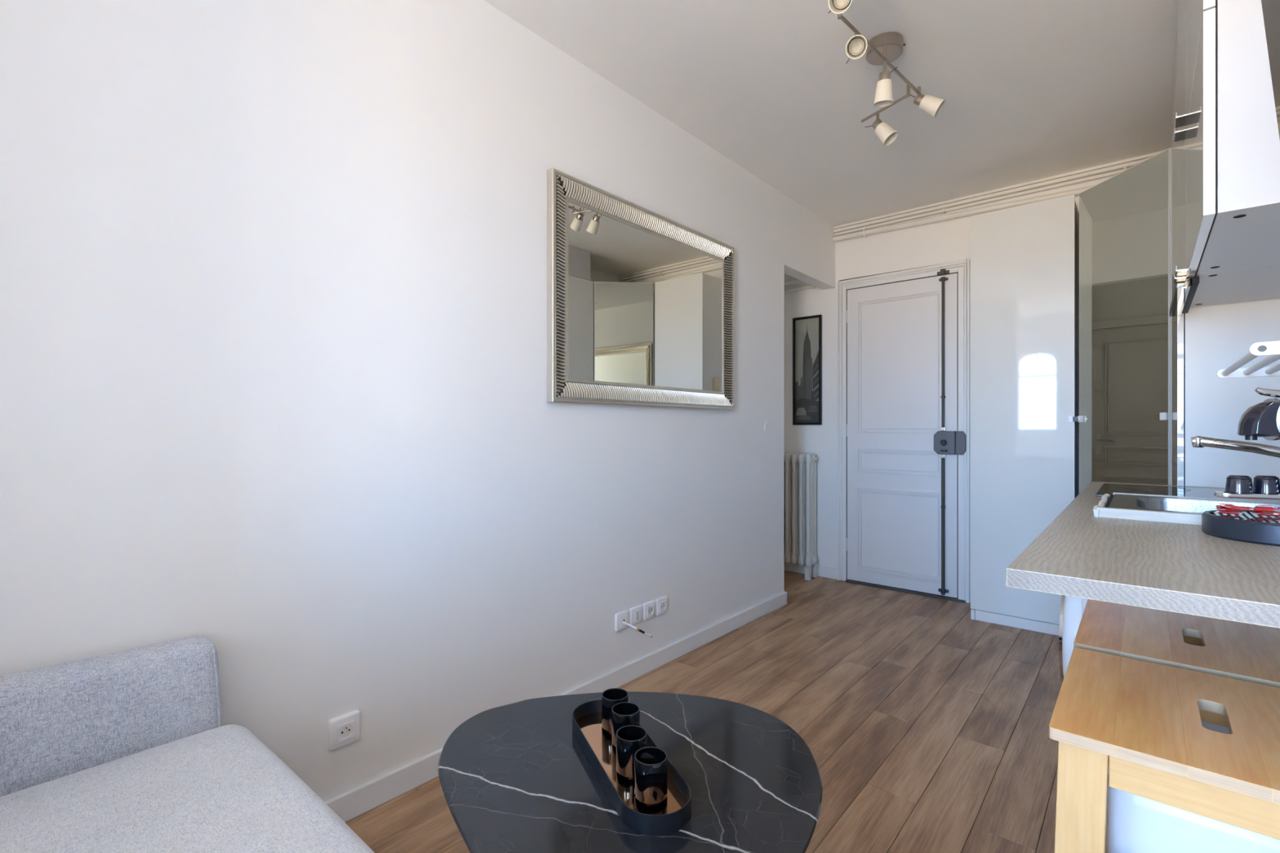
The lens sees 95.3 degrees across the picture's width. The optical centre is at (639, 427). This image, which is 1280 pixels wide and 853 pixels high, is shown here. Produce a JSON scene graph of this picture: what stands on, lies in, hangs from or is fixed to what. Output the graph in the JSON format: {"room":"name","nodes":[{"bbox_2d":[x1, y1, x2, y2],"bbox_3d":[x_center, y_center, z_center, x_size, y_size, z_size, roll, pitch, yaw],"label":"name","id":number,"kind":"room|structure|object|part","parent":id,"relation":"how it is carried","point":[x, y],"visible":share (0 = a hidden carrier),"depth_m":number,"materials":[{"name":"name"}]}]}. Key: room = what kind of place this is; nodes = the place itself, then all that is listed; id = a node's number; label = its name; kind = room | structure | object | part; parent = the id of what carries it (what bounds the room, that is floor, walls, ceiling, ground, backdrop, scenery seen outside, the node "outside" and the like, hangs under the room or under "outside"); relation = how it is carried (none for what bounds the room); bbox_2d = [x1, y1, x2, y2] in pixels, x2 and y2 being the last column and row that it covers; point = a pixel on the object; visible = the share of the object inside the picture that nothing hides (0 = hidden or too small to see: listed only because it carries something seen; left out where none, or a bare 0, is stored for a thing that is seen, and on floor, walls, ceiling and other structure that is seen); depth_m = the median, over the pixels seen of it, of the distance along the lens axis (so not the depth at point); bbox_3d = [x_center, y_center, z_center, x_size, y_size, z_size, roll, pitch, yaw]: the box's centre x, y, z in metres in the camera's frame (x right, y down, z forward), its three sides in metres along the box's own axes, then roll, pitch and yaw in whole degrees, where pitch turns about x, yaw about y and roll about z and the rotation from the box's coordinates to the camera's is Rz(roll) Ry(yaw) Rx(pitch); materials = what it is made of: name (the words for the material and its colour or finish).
{"room":"studio apartment","nodes":[
{"label":"studio apartment","id":0,"kind":"room"},
{"bbox_2d":[0,0,835,801],"bbox_3d":[-0.590,-0.180,2.040,0.100,2.600,6.115,0,0,41],"label":"wall","id":1,"kind":"structure","parent":0,"point":[273,273],"depth_m":1.67,"materials":[{"name":"paint"}]},
{"bbox_2d":[328,710,359,751],"bbox_3d":[-0.843,0.864,1.665,0.031,0.088,0.086,0,0,41],"label":"wall socket","id":2,"kind":"object","parent":1,"relation":"attached to","point":[344,730],"visible":1,"depth_m":1.66,"materials":[{"name":"white plastic"}]},
{"bbox_2d":[324,591,787,822],"bbox_3d":[-0.845,1.081,1.731,0.118,0.078,5.314,0,0,41],"label":"baseboard","id":3,"kind":"structure","parent":1,"relation":"attached to","point":[359,800],"depth_m":2.39,"materials":[{"name":"paint"}]},
{"bbox_2d":[614,609,629,631],"bbox_3d":[-0.080,0.844,2.551,0.027,0.078,0.084,0,0,41],"label":"wall socket","id":4,"kind":"object","parent":1,"relation":"attached to","point":[620,617],"visible":0.97,"depth_m":2.54,"materials":[{"name":"white plastic"}]},
{"bbox_2d":[622,621,652,637],"bbox_3d":[-0.012,0.866,2.501,0.145,0.044,0.011,0,0,31],"label":"cable","id":5,"kind":"object","parent":4,"relation":"attached to","point":[624,623],"visible":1,"depth_m":2.50,"materials":[{"name":"white plastic"}]},
{"bbox_2d":[629,604,642,625],"bbox_3d":[-0.020,0.844,2.621,0.026,0.078,0.084,0,0,41],"label":"wall socket","id":6,"kind":"object","parent":1,"relation":"attached to","point":[636,612],"visible":0.81,"depth_m":2.60,"materials":[{"name":"white plastic"}]},
{"bbox_2d":[546,167,734,409],"bbox_3d":[0.084,-0.542,2.713,0.038,0.890,1.300,0,0,41],"label":"wall mirror","id":7,"kind":"object","parent":1,"relation":"attached to","point":[641,301],"visible":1,"depth_m":2.58,"materials":[{"name":"silver glass"}]},
{"bbox_3d":[-0.311,-0.542,2.260,0.033,0.890,0.098,0,0,41],"label":"frame","id":8,"kind":"part","parent":7,"relation":"part of","materials":[{"name":"silver metal"}]},
{"bbox_3d":[0.082,-0.146,2.715,0.033,0.098,1.300,0,0,41],"label":"frame","id":9,"kind":"part","parent":7,"relation":"part of","materials":[{"name":"silver metal"}]},
{"bbox_3d":[0.082,-0.938,2.715,0.033,0.098,1.300,0,0,41],"label":"frame","id":10,"kind":"part","parent":7,"relation":"part of","materials":[{"name":"silver metal"}]},
{"bbox_3d":[0.076,-0.542,2.720,0.010,0.720,1.130,0,0,41],"label":"glass","id":11,"kind":"part","parent":7,"relation":"part of","materials":[{"name":"mirror"}]},
{"bbox_3d":[0.475,-0.542,3.169,0.033,0.890,0.098,0,0,41],"label":"frame","id":12,"kind":"part","parent":7,"relation":"part of","materials":[{"name":"silver metal"}]},
{"bbox_2d":[642,600,655,621],"bbox_3d":[0.042,0.843,2.688,0.031,0.078,0.084,0,0,41],"label":"wall socket","id":13,"kind":"object","parent":1,"relation":"attached to","point":[648,608],"visible":0.96,"depth_m":2.67,"materials":[{"name":"white plastic"}]},
{"bbox_2d":[655,595,667,615],"bbox_3d":[0.102,0.843,2.757,0.031,0.078,0.084,0,0,41],"label":"wall socket","id":14,"kind":"object","parent":1,"relation":"attached to","point":[661,603],"visible":0.96,"depth_m":2.75,"materials":[{"name":"white plastic"}]},
{"bbox_2d":[764,422,770,434],"bbox_3d":[0.772,0.002,3.536,0.004,0.074,0.074,0,0,41],"label":"cover","id":15,"kind":"object","parent":1,"relation":"attached to","point":[766,427],"visible":1,"depth_m":3.53,"materials":[{"name":"paint"}]},
{"bbox_2d":[345,570,1062,852],"bbox_3d":[-0.351,1.180,1.860,4.076,0.120,7.944,0,0,41],"label":"floor","id":16,"kind":"structure","parent":0,"point":[924,723],"depth_m":2.29,"materials":[{"name":"brown wood"}]},
{"bbox_2d":[0,635,374,852],"bbox_3d":[-0.663,0.720,0.642,1.582,0.800,0.784,0,0,41],"label":"sofa","id":17,"kind":"object","parent":16,"relation":"on","point":[130,750],"visible":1,"depth_m":1.10,"materials":[{"name":"fabric"}]},
{"bbox_3d":[-1.236,0.748,1.104,0.110,0.543,0.734,0,0,41],"label":"armrest","id":18,"kind":"part","parent":17,"relation":"part of","materials":[{"name":"fabric"}]},
{"bbox_2d":[0,724,374,852],"bbox_3d":[-0.561,0.749,0.673,1.470,0.202,0.604,0,0,41],"label":"seat cushion","id":19,"kind":"object","parent":17,"relation":"on","point":[151,788],"depth_m":1.02,"materials":[{"name":"fabric"}]},
{"bbox_2d":[438,691,822,852],"bbox_3d":[-0.033,0.920,1.264,0.839,0.400,0.786,0,0,41],"label":"coffee table","id":20,"kind":"object","parent":16,"relation":"on","point":[517,777],"visible":0.94,"depth_m":1.19,"materials":[{"name":"black stone"}]},
{"bbox_2d":[572,700,691,835],"bbox_3d":[-0.033,0.702,1.246,0.136,0.036,0.462,0,0,-22],"label":"decorative tray","id":21,"kind":"object","parent":20,"relation":"on","point":[669,816],"visible":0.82,"depth_m":1.15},
{"bbox_2d":[601,688,628,732],"bbox_3d":[-0.060,0.675,1.395,0.064,0.076,0.064,0,0,41],"label":"candle holder","id":22,"kind":"object","parent":21,"relation":"on","point":[610,697],"visible":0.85,"depth_m":1.38,"materials":[{"name":"black glass"}]},
{"bbox_2d":[611,702,639,747],"bbox_3d":[-0.032,0.675,1.322,0.064,0.076,0.064,0,0,41],"label":"candle holder","id":23,"kind":"object","parent":21,"relation":"on","point":[624,713],"visible":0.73,"depth_m":1.31,"materials":[{"name":"black glass"}]},
{"bbox_2d":[616,725,646,777],"bbox_3d":[-0.018,0.675,1.217,0.064,0.076,0.064,0,0,41],"label":"candle holder","id":24,"kind":"object","parent":21,"relation":"on","point":[629,739],"visible":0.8,"depth_m":1.19,"materials":[{"name":"black glass"}]},
{"bbox_2d":[634,746,667,804],"bbox_3d":[0.021,0.675,1.133,0.064,0.076,0.064,0,0,41],"label":"cup","id":25,"kind":"object","parent":21,"relation":"on","point":[651,763],"visible":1,"depth_m":1.11,"materials":[{"name":"black glass"}]},
{"bbox_2d":[783,452,817,580],"bbox_3d":[1.114,0.656,4.473,0.511,0.928,0.155,0,0,41],"label":"radiator","id":26,"kind":"object","parent":16,"relation":"on","point":[799,468],"visible":0.55,"depth_m":4.35,"materials":[{"name":"white metal"}]},
{"bbox_2d":[970,194,1079,635],"bbox_3d":[2.237,-0.059,3.390,0.490,2.357,0.371,0,0,41],"label":"wardrobe","id":27,"kind":"object","parent":16,"relation":"on","point":[1024,259],"visible":0.81,"depth_m":3.25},
{"bbox_2d":[1068,415,1084,422],"bbox_3d":[2.297,-0.045,3.074,0.028,0.034,0.070,0,0,-19],"label":"safety latch","id":28,"kind":"object","parent":27,"relation":"attached to","point":[1080,418],"visible":1,"depth_m":3.07,"materials":[{"name":"white plastic"}]},
{"bbox_2d":[1079,147,1169,493],"bbox_3d":[2.586,-0.058,2.845,0.716,2.355,0.738,0,0,41],"label":"wardrobe","id":29,"kind":"object","parent":16,"relation":"on","point":[1124,218],"visible":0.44,"depth_m":2.80,"materials":[{"name":"grey mirror"}]},
{"bbox_2d":[1160,412,1167,420],"bbox_3d":[2.330,-0.050,2.596,0.012,0.034,0.028,0,0,-3],"label":"safety latch","id":30,"kind":"object","parent":29,"relation":"attached to","point":[1163,415],"visible":1,"depth_m":2.59,"materials":[{"name":"white plastic"}]},
{"bbox_2d":[1058,595,1229,733],"bbox_3d":[1.661,0.693,1.737,0.638,0.855,0.600,0,0,41],"label":"cabinet","id":31,"kind":"object","parent":16,"relation":"on","point":[1072,608],"visible":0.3,"depth_m":1.76,"materials":[{"name":"white wood"}]},
{"bbox_3d":[1.398,0.670,1.911,0.012,0.332,0.332,0,0,41],"label":"door trim","id":32,"kind":"part","parent":31,"relation":"part of","materials":[{"name":"silver metal"}]},
{"bbox_3d":[1.474,0.700,1.898,0.019,0.640,0.600,0,0,41],"label":"panel","id":33,"kind":"part","parent":31,"relation":"part of","materials":[{"name":"white wood"}]},
{"bbox_2d":[1048,648,1279,852],"bbox_3d":[0.936,0.795,0.952,0.414,0.650,0.440,0,0,41],"label":"step stool","id":34,"kind":"object","parent":16,"relation":"on","point":[1139,722],"visible":0.99,"depth_m":0.90,"materials":[{"name":"brown wood"}]},
{"bbox_3d":[0.684,0.804,0.915,0.080,0.632,0.038,0,0,41],"label":"leg","id":35,"kind":"part","parent":34,"relation":"part of","materials":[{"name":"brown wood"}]},
{"bbox_3d":[0.936,0.804,1.207,0.080,0.632,0.038,0,0,41],"label":"leg","id":36,"kind":"part","parent":34,"relation":"part of","materials":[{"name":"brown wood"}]},
{"bbox_2d":[1073,599,1279,688],"bbox_3d":[1.242,0.795,1.310,0.414,0.650,0.440,0,0,41],"label":"step stool","id":37,"kind":"object","parent":16,"relation":"on","point":[1243,651],"visible":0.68,"depth_m":1.28,"materials":[{"name":"brown wood"}]},
{"bbox_2d":[1106,771,1279,852],"bbox_3d":[0.960,0.840,0.968,0.287,0.560,0.234,0,0,41],"label":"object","id":38,"kind":"object","parent":16,"relation":"on","point":[1135,824],"visible":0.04,"depth_m":0.93,"materials":[{"name":"white plastic"}]},
{"bbox_2d":[484,0,1177,226],"bbox_3d":[-0.495,-1.530,1.694,4.076,0.100,6.715,0,0,41],"label":"ceiling","id":39,"kind":"structure","parent":0,"point":[1031,90],"depth_m":2.49,"materials":[{"name":"paint"}]},
{"bbox_2d":[827,0,945,146],"bbox_3d":[0.850,-1.342,2.044,0.330,0.277,1.025,0,0,31],"label":"ceiling spotlight","id":40,"kind":"object","parent":39,"relation":"attached to","point":[884,48],"visible":1,"depth_m":2.20,"materials":[{"name":"metal"}]},
{"bbox_3d":[0.624,-1.318,1.794,0.073,0.094,0.097,0,0,41],"label":"lamp shade","id":41,"kind":"part","parent":40,"relation":"part of","materials":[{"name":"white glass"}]},
{"bbox_3d":[0.626,-1.326,1.804,0.051,0.050,0.044,0,0,41],"label":"bulb","id":42,"kind":"part","parent":40,"relation":"part of","materials":[{"name":"white glass"}]},
{"bbox_3d":[0.738,-1.297,1.990,0.069,0.092,0.097,0,0,20],"label":"lamp shade","id":43,"kind":"part","parent":40,"relation":"part of","materials":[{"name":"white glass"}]},
{"bbox_3d":[0.742,-1.305,1.999,0.050,0.051,0.041,0,0,19],"label":"bulb","id":44,"kind":"part","parent":40,"relation":"part of","materials":[{"name":"white glass"}]},
{"bbox_3d":[0.920,-1.262,2.205,0.068,0.086,0.071,0,0,41],"label":"lamp shade","id":45,"kind":"part","parent":40,"relation":"part of","materials":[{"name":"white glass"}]},
{"bbox_3d":[0.919,-1.405,2.190,0.013,0.059,0.013,0,0,41],"label":"stem","id":46,"kind":"part","parent":40,"relation":"part of","materials":[{"name":"metal"}]},
{"bbox_3d":[0.919,-1.349,2.190,0.012,0.074,0.012,0,0,41],"label":"arm","id":47,"kind":"part","parent":40,"relation":"part of","materials":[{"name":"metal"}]},
{"bbox_3d":[1.050,-1.252,2.483,0.093,0.097,0.069,0,0,41],"label":"lamp shade","id":48,"kind":"part","parent":40,"relation":"part of","materials":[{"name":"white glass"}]},
{"bbox_3d":[1.197,-1.319,2.392,0.097,0.094,0.069,0,0,31],"label":"lamp shade","id":49,"kind":"part","parent":40,"relation":"part of","materials":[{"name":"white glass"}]},
{"bbox_2d":[783,165,1133,602],"bbox_3d":[1.668,-0.180,4.196,4.076,2.600,0.100,0,0,41],"label":"wall","id":50,"kind":"structure","parent":0,"point":[948,240],"depth_m":4.32,"materials":[{"name":"paint"}]},
{"bbox_2d":[783,279,804,285],"bbox_3d":[0.751,-1.125,4.883,1.570,0.028,0.028,0,0,41],"label":"pipe","id":51,"kind":"object","parent":50,"relation":"attached to","point":[793,282],"visible":0.02,"depth_m":4.50,"materials":[{"name":"paint"}]},
{"bbox_2d":[783,284,815,293],"bbox_3d":[0.506,-1.066,4.597,1.574,0.043,0.778,0,0,41],"label":"pipe","id":52,"kind":"object","parent":50,"relation":"attached to","point":[807,286],"visible":0.17,"depth_m":4.46,"materials":[{"name":"paint"}]},
{"bbox_2d":[792,314,822,425],"bbox_3d":[1.276,-0.434,4.454,0.230,0.828,0.022,0,0,41],"label":"framed picture","id":53,"kind":"object","parent":50,"relation":"attached to","point":[806,331],"visible":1,"depth_m":4.45,"materials":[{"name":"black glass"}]},
{"bbox_2d":[783,560,837,579],"bbox_3d":[0.817,1.081,4.856,1.725,0.078,0.014,0,0,41],"label":"baseboard","id":54,"kind":"structure","parent":50,"relation":"attached to","point":[823,571],"depth_m":4.39,"materials":[{"name":"paint"}]},
{"bbox_2d":[837,258,969,603],"bbox_3d":[1.783,0.021,4.011,0.860,2.198,0.030,0,0,41],"label":"door frame","id":55,"kind":"structure","parent":50,"relation":"attached to","point":[962,266],"depth_m":3.83,"materials":[{"name":"paint"}]},
{"bbox_2d":[844,268,965,603],"bbox_3d":[1.782,0.042,3.984,0.786,2.156,0.071,0,0,41],"label":"door","id":56,"kind":"structure","parent":50,"relation":"in","point":[904,442],"depth_m":4.00,"materials":[{"name":"paint"}]},
{"bbox_3d":[1.778,0.725,4.018,0.565,0.590,0.013,0,0,41],"label":"panel moulding","id":57,"kind":"part","parent":56,"relation":"part of","materials":[{"name":"paint"}]},
{"bbox_3d":[1.778,0.234,4.018,0.565,0.172,0.013,0,0,41],"label":"panel moulding","id":58,"kind":"part","parent":56,"relation":"part of","materials":[{"name":"paint"}]},
{"bbox_3d":[1.778,-0.438,4.018,0.565,0.945,0.013,0,0,41],"label":"panel moulding","id":59,"kind":"part","parent":56,"relation":"part of","materials":[{"name":"paint"}]},
{"bbox_3d":[1.782,0.725,4.022,0.495,0.520,0.002,0,0,41],"label":"panel","id":60,"kind":"part","parent":56,"relation":"part of","materials":[{"name":"paint"}]},
{"bbox_3d":[1.782,0.234,4.022,0.495,0.102,0.002,0,0,41],"label":"panel","id":61,"kind":"part","parent":56,"relation":"part of","materials":[{"name":"paint"}]},
{"bbox_3d":[1.782,-0.438,4.022,0.495,0.875,0.002,0,0,41],"label":"panel","id":62,"kind":"part","parent":56,"relation":"part of","materials":[{"name":"paint"}]},
{"bbox_3d":[1.985,0.645,3.821,0.020,0.900,0.020,0,0,41],"label":"bolt rod","id":63,"kind":"part","parent":56,"relation":"part of","materials":[{"name":"metal"}]},
{"bbox_3d":[1.985,-0.490,3.821,0.016,0.980,0.016,0,0,41],"label":"bolt rod","id":64,"kind":"part","parent":56,"relation":"part of","materials":[{"name":"metal"}]},
{"bbox_3d":[1.971,0.098,3.791,0.038,0.038,0.026,0,0,41],"label":"turn knob","id":65,"kind":"part","parent":56,"relation":"part of","materials":[{"name":"black metal"}]},
{"bbox_2d":[832,185,1094,241],"bbox_3d":[2.250,-1.361,3.588,2.169,0.089,0.057,0,0,41],"label":"pipe","id":66,"kind":"object","parent":50,"relation":"attached to","point":[1027,201],"visible":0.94,"depth_m":3.73,"materials":[{"name":"paint"}]},
{"bbox_2d":[833,166,1130,235],"bbox_3d":[2.253,-1.419,3.591,2.168,0.026,0.050,0,0,41],"label":"pipe","id":67,"kind":"object","parent":50,"relation":"attached to","point":[944,210],"visible":0.72,"depth_m":3.64,"materials":[{"name":"paint"}]},
{"bbox_2d":[833,157,1149,232],"bbox_3d":[2.248,-1.446,3.586,2.168,0.025,0.025,0,0,41],"label":"pipe","id":68,"kind":"object","parent":50,"relation":"attached to","point":[1137,162],"visible":0.79,"depth_m":3.60,"materials":[{"name":"paint"}]},
{"bbox_2d":[833,150,1164,229],"bbox_3d":[2.262,-1.471,3.593,2.184,0.018,0.035,0,0,41],"label":"crown molding","id":69,"kind":"structure","parent":50,"relation":"attached to","point":[1149,155],"depth_m":3.57,"materials":[{"name":"paint"}]},
{"bbox_3d":[1.140,-0.180,0.545,0.100,2.600,6.115,0,0,41],"label":"wall","id":70,"kind":"structure","parent":0,"visible":0},
{"bbox_2d":[1006,481,1279,628],"bbox_3d":[1.327,0.213,1.302,0.603,0.027,1.765,0,0,41],"label":"countertop","id":71,"kind":"structure","parent":70,"relation":"attached to","point":[1167,566],"depth_m":0.83,"materials":[{"name":"grey wood"}]},
{"bbox_2d":[1093,492,1279,525],"bbox_3d":[1.342,0.246,1.315,0.490,0.134,0.452,0,0,41],"label":"sink","id":72,"kind":"object","parent":71,"relation":"in","point":[1141,507],"visible":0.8,"depth_m":1.43,"materials":[{"name":"metal"}]},
{"bbox_3d":[1.352,0.248,1.323,0.345,0.130,0.300,0,0,41],"label":"bowl","id":73,"kind":"part","parent":72,"relation":"part of","materials":[{"name":"metal"}]},
{"bbox_2d":[1095,483,1279,502],"bbox_3d":[1.673,0.198,1.713,0.508,0.005,0.460,0,0,41],"label":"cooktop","id":74,"kind":"object","parent":71,"relation":"in","point":[1106,488],"visible":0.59,"depth_m":1.80,"materials":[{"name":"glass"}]},
{"bbox_2d":[1191,435,1279,457],"bbox_3d":[1.455,0.098,1.323,0.300,0.171,0.127,0,0,41],"label":"tap","id":75,"kind":"object","parent":71,"relation":"on","point":[1198,441],"visible":1,"depth_m":1.36,"materials":[{"name":"silver metal"}]},
{"bbox_2d":[1201,387,1279,546],"bbox_3d":[1.160,0.063,1.042,0.227,0.274,0.212,0,0,41],"label":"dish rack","id":76,"kind":"object","parent":71,"relation":"on","point":[1261,420],"visible":0.9,"depth_m":1.05,"materials":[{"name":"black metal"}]},
{"bbox_2d":[1215,510,1244,514],"bbox_3d":[1.103,0.158,1.091,0.019,0.006,0.036,0,0,-35],"label":"sachet","id":77,"kind":"object","parent":76,"relation":"on","point":[1219,511],"visible":0.95,"depth_m":1.08,"materials":[{"name":"red plastic"}]},
{"bbox_2d":[1213,506,1241,511],"bbox_3d":[1.093,0.151,1.083,0.036,0.005,0.019,0,0,8],"label":"sachet","id":78,"kind":"object","parent":77,"relation":"on","point":[1223,508],"visible":0.72,"depth_m":1.08,"materials":[{"name":"red plastic"}]},
{"bbox_2d":[1218,503,1233,506],"bbox_3d":[1.092,0.145,1.086,0.036,0.008,0.019,0,0,-41],"label":"sachet","id":79,"kind":"object","parent":78,"relation":"on","point":[1220,504],"visible":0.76,"depth_m":1.08,"materials":[{"name":"red plastic"}]},
{"bbox_2d":[1221,504,1253,511],"bbox_3d":[1.080,0.145,1.056,0.036,0.008,0.019,0,0,24],"label":"sachet","id":80,"kind":"object","parent":76,"relation":"on","point":[1233,507],"visible":1,"depth_m":1.05,"materials":[{"name":"red plastic"}]},
{"bbox_2d":[1223,475,1254,493],"bbox_3d":[1.116,0.105,1.087,0.041,0.033,0.041,0,0,41],"label":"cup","id":81,"kind":"object","parent":76,"relation":"on","point":[1237,484],"visible":1,"depth_m":1.07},
{"bbox_2d":[1213,491,1279,499],"bbox_3d":[1.166,0.126,1.076,0.166,0.009,0.034,0,0,20],"label":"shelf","id":82,"kind":"object","parent":76,"relation":"attached to","point":[1217,494],"depth_m":1.08,"materials":[{"name":"silver metal"}]},
{"bbox_2d":[1240,506,1263,511],"bbox_3d":[1.131,0.151,1.080,0.035,0.010,0.019,0,0,-11],"label":"sachet","id":83,"kind":"object","parent":76,"relation":"on","point":[1241,506],"visible":0.39,"depth_m":1.07,"materials":[{"name":"red plastic"}]},
{"bbox_2d":[1249,507,1279,511],"bbox_3d":[1.108,0.145,1.032,0.019,0.007,0.036,0,0,-21],"label":"sachet","id":84,"kind":"object","parent":76,"relation":"on","point":[1268,509],"visible":1,"depth_m":1.03,"materials":[{"name":"red plastic"}]},
{"bbox_2d":[1251,511,1279,516],"bbox_3d":[1.147,0.158,1.068,0.036,0.006,0.019,0,0,35],"label":"sachet","id":85,"kind":"object","parent":76,"relation":"on","point":[1264,513],"visible":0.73,"depth_m":1.06,"materials":[{"name":"red plastic"}]},
{"bbox_2d":[1253,505,1273,507],"bbox_3d":[1.131,0.145,1.059,0.019,0.010,0.035,0,0,36],"label":"sachet","id":86,"kind":"object","parent":85,"relation":"on","point":[1257,506],"visible":0.64,"depth_m":1.05,"materials":[{"name":"red plastic"}]},
{"bbox_2d":[1252,475,1279,494],"bbox_3d":[1.159,0.105,1.080,0.041,0.033,0.041,0,0,41],"label":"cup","id":87,"kind":"object","parent":76,"relation":"on","point":[1262,484],"visible":0.98,"depth_m":1.07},
{"bbox_3d":[1.210,-0.064,1.053,0.155,0.021,0.014,0,0,19],"label":"lever","id":88,"kind":"part","parent":76,"relation":"part of","materials":[{"name":"silver metal"}]},
{"bbox_2d":[1169,75,1279,488],"bbox_3d":[2.235,-0.058,2.173,0.368,2.355,0.728,0,0,41],"label":"backsplash","id":89,"kind":"structure","parent":70,"relation":"attached to","point":[1205,340],"depth_m":1.96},
{"bbox_2d":[1172,33,1177,119],"bbox_3d":[2.228,-1.359,2.160,0.362,0.239,0.698,0,0,41],"label":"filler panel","id":90,"kind":"object","parent":89,"relation":"on","point":[1175,74],"visible":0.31,"depth_m":2.30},
{"bbox_3d":[2.103,-0.088,2.288,0.018,2.293,0.728,0,0,41],"label":"door","id":91,"kind":"part","parent":89,"relation":"part of","materials":[{"name":"glass"}]},
{"bbox_2d":[1169,276,1199,316],"bbox_3d":[1.676,-0.397,1.803,0.047,0.026,0.550,0,0,41],"label":"lamp","id":92,"kind":"object","parent":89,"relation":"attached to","point":[1184,290],"visible":1,"depth_m":1.72,"materials":[{"name":"silver metal"}]},
{"bbox_2d":[1173,0,1279,307],"bbox_3d":[1.792,-0.942,1.679,0.393,1.069,0.589,0,0,41],"label":"upper cabinet","id":93,"kind":"object","parent":70,"relation":"attached to","point":[1260,282],"visible":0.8,"depth_m":1.70,"materials":[{"name":"silver metal"}]},
{"bbox_3d":[1.493,-0.813,1.614,0.025,0.014,0.070,0,0,41],"label":"tab pull","id":94,"kind":"part","parent":93,"relation":"part of","materials":[{"name":"silver metal"}]},
{"bbox_3d":[1.493,-0.414,1.614,0.025,0.014,0.070,0,0,41],"label":"tab pull","id":95,"kind":"part","parent":93,"relation":"part of","materials":[{"name":"silver metal"}]},
{"bbox_3d":[1.669,-1.141,1.786,0.018,0.665,0.589,0,0,41],"label":"door","id":96,"kind":"part","parent":93,"relation":"part of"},
{"bbox_3d":[1.669,-0.608,1.786,0.018,0.395,0.589,0,0,41],"label":"door","id":97,"kind":"part","parent":93,"relation":"part of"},
{"bbox_2d":[1174,0,1279,276],"bbox_3d":[1.408,-0.942,1.235,0.393,1.069,0.578,0,0,41],"label":"upper cabinet","id":98,"kind":"object","parent":70,"relation":"attached to","point":[1230,119],"visible":1,"depth_m":1.12,"materials":[{"name":"silver metal"}]},
{"bbox_3d":[1.426,-0.813,1.537,0.025,0.014,0.070,0,0,41],"label":"tab pull","id":99,"kind":"part","parent":98,"relation":"part of","materials":[{"name":"silver metal"}]},
{"bbox_3d":[1.426,-0.414,1.537,0.025,0.014,0.070,0,0,41],"label":"tab pull","id":100,"kind":"part","parent":98,"relation":"part of","materials":[{"name":"silver metal"}]},
{"bbox_3d":[1.285,-1.141,1.341,0.018,0.665,0.578,0,0,41],"label":"door","id":101,"kind":"part","parent":98,"relation":"part of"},
{"bbox_3d":[1.285,-0.608,1.341,0.018,0.395,0.578,0,0,41],"label":"door","id":102,"kind":"part","parent":98,"relation":"part of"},
{"bbox_2d":[1216,341,1279,377],"bbox_3d":[1.480,-0.150,1.249,0.306,0.060,0.675,0,0,41],"label":"dish rack","id":103,"kind":"object","parent":70,"relation":"attached to","point":[1272,348],"visible":1,"depth_m":1.33,"materials":[{"name":"white plastic"}]},
{"bbox_2d":[1261,0,1279,139],"bbox_3d":[0.602,-0.441,0.286,0.374,0.381,0.630,0,0,41],"label":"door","id":104,"kind":"structure","parent":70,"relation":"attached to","point":[1270,8],"depth_m":0.61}
]}

